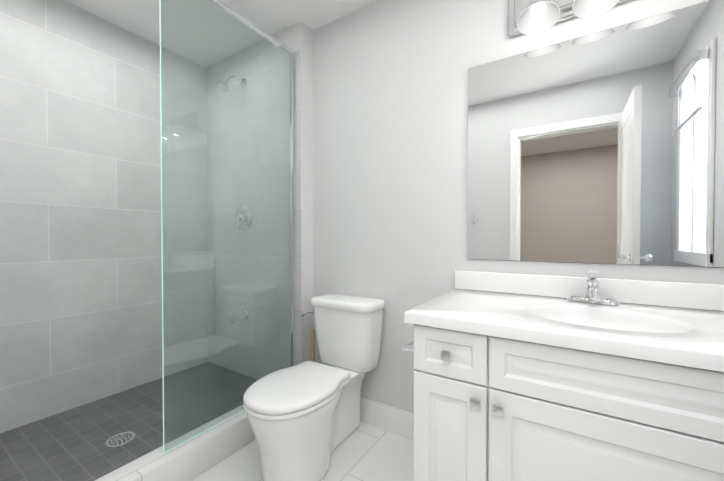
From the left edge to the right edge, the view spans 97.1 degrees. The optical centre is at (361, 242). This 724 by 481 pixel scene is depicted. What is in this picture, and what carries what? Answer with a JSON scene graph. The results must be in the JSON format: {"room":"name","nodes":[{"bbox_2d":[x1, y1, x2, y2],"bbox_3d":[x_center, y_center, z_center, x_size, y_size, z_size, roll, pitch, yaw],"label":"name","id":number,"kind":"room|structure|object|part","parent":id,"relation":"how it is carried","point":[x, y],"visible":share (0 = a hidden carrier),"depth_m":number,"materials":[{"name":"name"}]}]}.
{"room":"bathroom","nodes":[
{"label":"bathroom","id":0,"kind":"room"},
{"bbox_2d":[0,0,207,432],"bbox_3d":[-1.769,-0.163,1.840,0.120,2.440,1.800,0,1,33],"label":"wall","id":1,"kind":"structure","parent":0,"point":[80,249],"depth_m":1.92,"materials":[{"name":"grey tile"}]},
{"bbox_2d":[64,0,376,67],"bbox_3d":[-0.354,-1.422,1.047,3.340,0.100,2.020,0,1,33],"label":"ceiling","id":2,"kind":"structure","parent":0,"point":[140,18],"depth_m":1.96,"materials":[{"name":"white paint"}]},
{"bbox_2d":[206,21,312,379],"bbox_3d":[-0.797,-0.171,2.411,1.140,2.440,0.230,0,1,33],"label":"wall","id":3,"kind":"structure","parent":0,"point":[297,37],"depth_m":2.20,"materials":[{"name":"grey tile"}]},
{"bbox_2d":[218,76,246,91],"bbox_3d":[-0.901,-1.104,2.209,0.078,0.151,0.197,0,1,33],"label":"shower head","id":4,"kind":"object","parent":3,"relation":"attached to","point":[225,87],"depth_m":2.18},
{"bbox_2d":[227,310,248,323],"bbox_3d":[-0.871,0.522,2.249,0.062,0.073,0.138,0,1,33],"label":"tub spout","id":5,"kind":"object","parent":3,"relation":"attached to","point":[237,314],"depth_m":2.23,"materials":[{"name":"silver metal"}]},
{"bbox_2d":[236,205,252,228],"bbox_3d":[-0.864,-0.186,2.276,0.172,0.172,0.066,0,1,33],"label":"shower valve","id":6,"kind":"object","parent":3,"relation":"attached to","point":[246,211],"depth_m":2.27,"materials":[{"name":"silver metal"}]},
{"bbox_2d":[191,421,413,480],"bbox_3d":[-0.354,1.117,1.081,3.340,0.100,2.020,0,1,33],"label":"floor","id":7,"kind":"structure","parent":0,"point":[364,451],"depth_m":1.55,"materials":[{"name":"white tile"}]},
{"bbox_2d":[0,362,255,480],"bbox_3d":[-1.310,1.015,1.627,0.900,0.090,1.670,0,1,33],"label":"shower floor","id":8,"kind":"structure","parent":7,"relation":"on","point":[68,445],"depth_m":1.66,"materials":[{"name":"tile"}]},
{"bbox_2d":[105,431,135,446],"bbox_3d":[-1.195,0.969,1.583,0.122,0.002,0.122,0,1,33],"label":"shower drain","id":9,"kind":"object","parent":8,"relation":"on","point":[119,439],"visible":1,"depth_m":1.58,"materials":[{"name":"silver metal"}]},
{"bbox_2d":[95,405,254,480],"bbox_3d":[-0.883,0.989,1.352,0.125,0.150,1.669,0,1,33],"label":"sill","id":10,"kind":"structure","parent":7,"relation":"on","point":[195,456],"depth_m":1.45,"materials":[{"name":"white stone"}]},
{"bbox_2d":[159,0,294,452],"bbox_3d":[-0.651,-0.152,1.709,0.022,2.122,0.789,0,1,33],"label":"glass","id":11,"kind":"object","parent":10,"relation":"on","point":[229,10],"visible":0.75,"depth_m":1.64,"materials":[{"name":"clear glass"}]},
{"bbox_3d":[-0.651,-0.153,1.709,0.022,2.120,0.789,0,1,33],"label":"frame","id":12,"kind":"part","parent":11,"relation":"part of","materials":[{"name":"clear glass"}]},
{"bbox_2d":[311,329,314,361],"bbox_3d":[-0.307,0.796,1.999,0.114,0.518,0.114,0,1,33],"label":"plunger","id":13,"kind":"object","parent":7,"relation":"on","point":[312,344],"visible":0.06,"depth_m":1.99,"materials":[{"name":"brown wood"}]},
{"bbox_2d":[243,293,384,480],"bbox_3d":[-0.236,0.685,1.593,0.434,0.750,0.758,0,1,33],"label":"toilet","id":14,"kind":"object","parent":7,"relation":"on","point":[304,419],"visible":1,"depth_m":1.46,"materials":[{"name":"white ceramic"}]},
{"bbox_3d":[-0.303,0.680,1.473,0.374,0.019,0.485,0,1,33],"label":"seat","id":15,"kind":"part","parent":14,"relation":"part of","materials":[{"name":"white plastic"}]},
{"bbox_3d":[-0.299,0.655,1.480,0.374,0.042,0.500,0,1,33],"label":"lid","id":16,"kind":"part","parent":14,"relation":"part of","materials":[{"name":"white plastic"}]},
{"bbox_3d":[-0.308,0.403,1.852,0.028,0.034,0.092,0,1,33],"label":"handle","id":17,"kind":"part","parent":14,"relation":"part of","materials":[{"name":"silver metal"}]},
{"bbox_3d":[-0.086,0.497,1.811,0.418,0.378,0.224,0,1,33],"label":"tank","id":18,"kind":"part","parent":14,"relation":"part of","materials":[{"name":"white ceramic"}]},
{"bbox_2d":[402,269,723,480],"bbox_3d":[0.765,0.584,1.052,1.182,0.967,0.602,0,1,33],"label":"bathroom vanity","id":19,"kind":"object","parent":7,"relation":"on","point":[591,376],"visible":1,"depth_m":0.92,"materials":[{"name":"white wood"}]},
{"bbox_2d":[567,269,619,305],"bbox_3d":[0.850,0.165,1.173,0.164,0.132,0.159,0,1,33],"label":"faucet","id":20,"kind":"object","parent":19,"relation":"on","point":[592,294],"depth_m":1.20,"materials":[{"name":"silver metal"}]},
{"bbox_2d":[313,0,723,413],"bbox_3d":[0.638,-0.159,1.557,2.200,2.440,0.120,0,1,33],"label":"wall","id":21,"kind":"structure","parent":0,"point":[390,118],"depth_m":1.75,"materials":[{"name":"white paint"}]},
{"bbox_2d":[360,397,413,439],"bbox_3d":[0.078,0.990,1.850,0.956,0.135,0.016,0,1,33],"label":"baseboard","id":22,"kind":"structure","parent":21,"relation":"attached to","point":[390,419],"depth_m":1.80,"materials":[{"name":"white wood"}]},
{"bbox_2d":[508,0,628,36],"bbox_3d":[0.877,-0.998,1.194,0.636,0.257,0.209,0,1,33],"label":"sconce","id":23,"kind":"object","parent":21,"relation":"attached to","point":[531,17],"visible":1,"depth_m":1.30,"materials":[{"name":"white glass"}]},
{"bbox_2d":[467,0,723,267],"bbox_3d":[0.952,-0.380,1.275,1.041,0.925,0.006,0,1,33],"label":"mirror","id":24,"kind":"object","parent":21,"relation":"attached to","point":[606,146],"visible":1,"depth_m":1.26,"materials":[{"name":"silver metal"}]}
]}

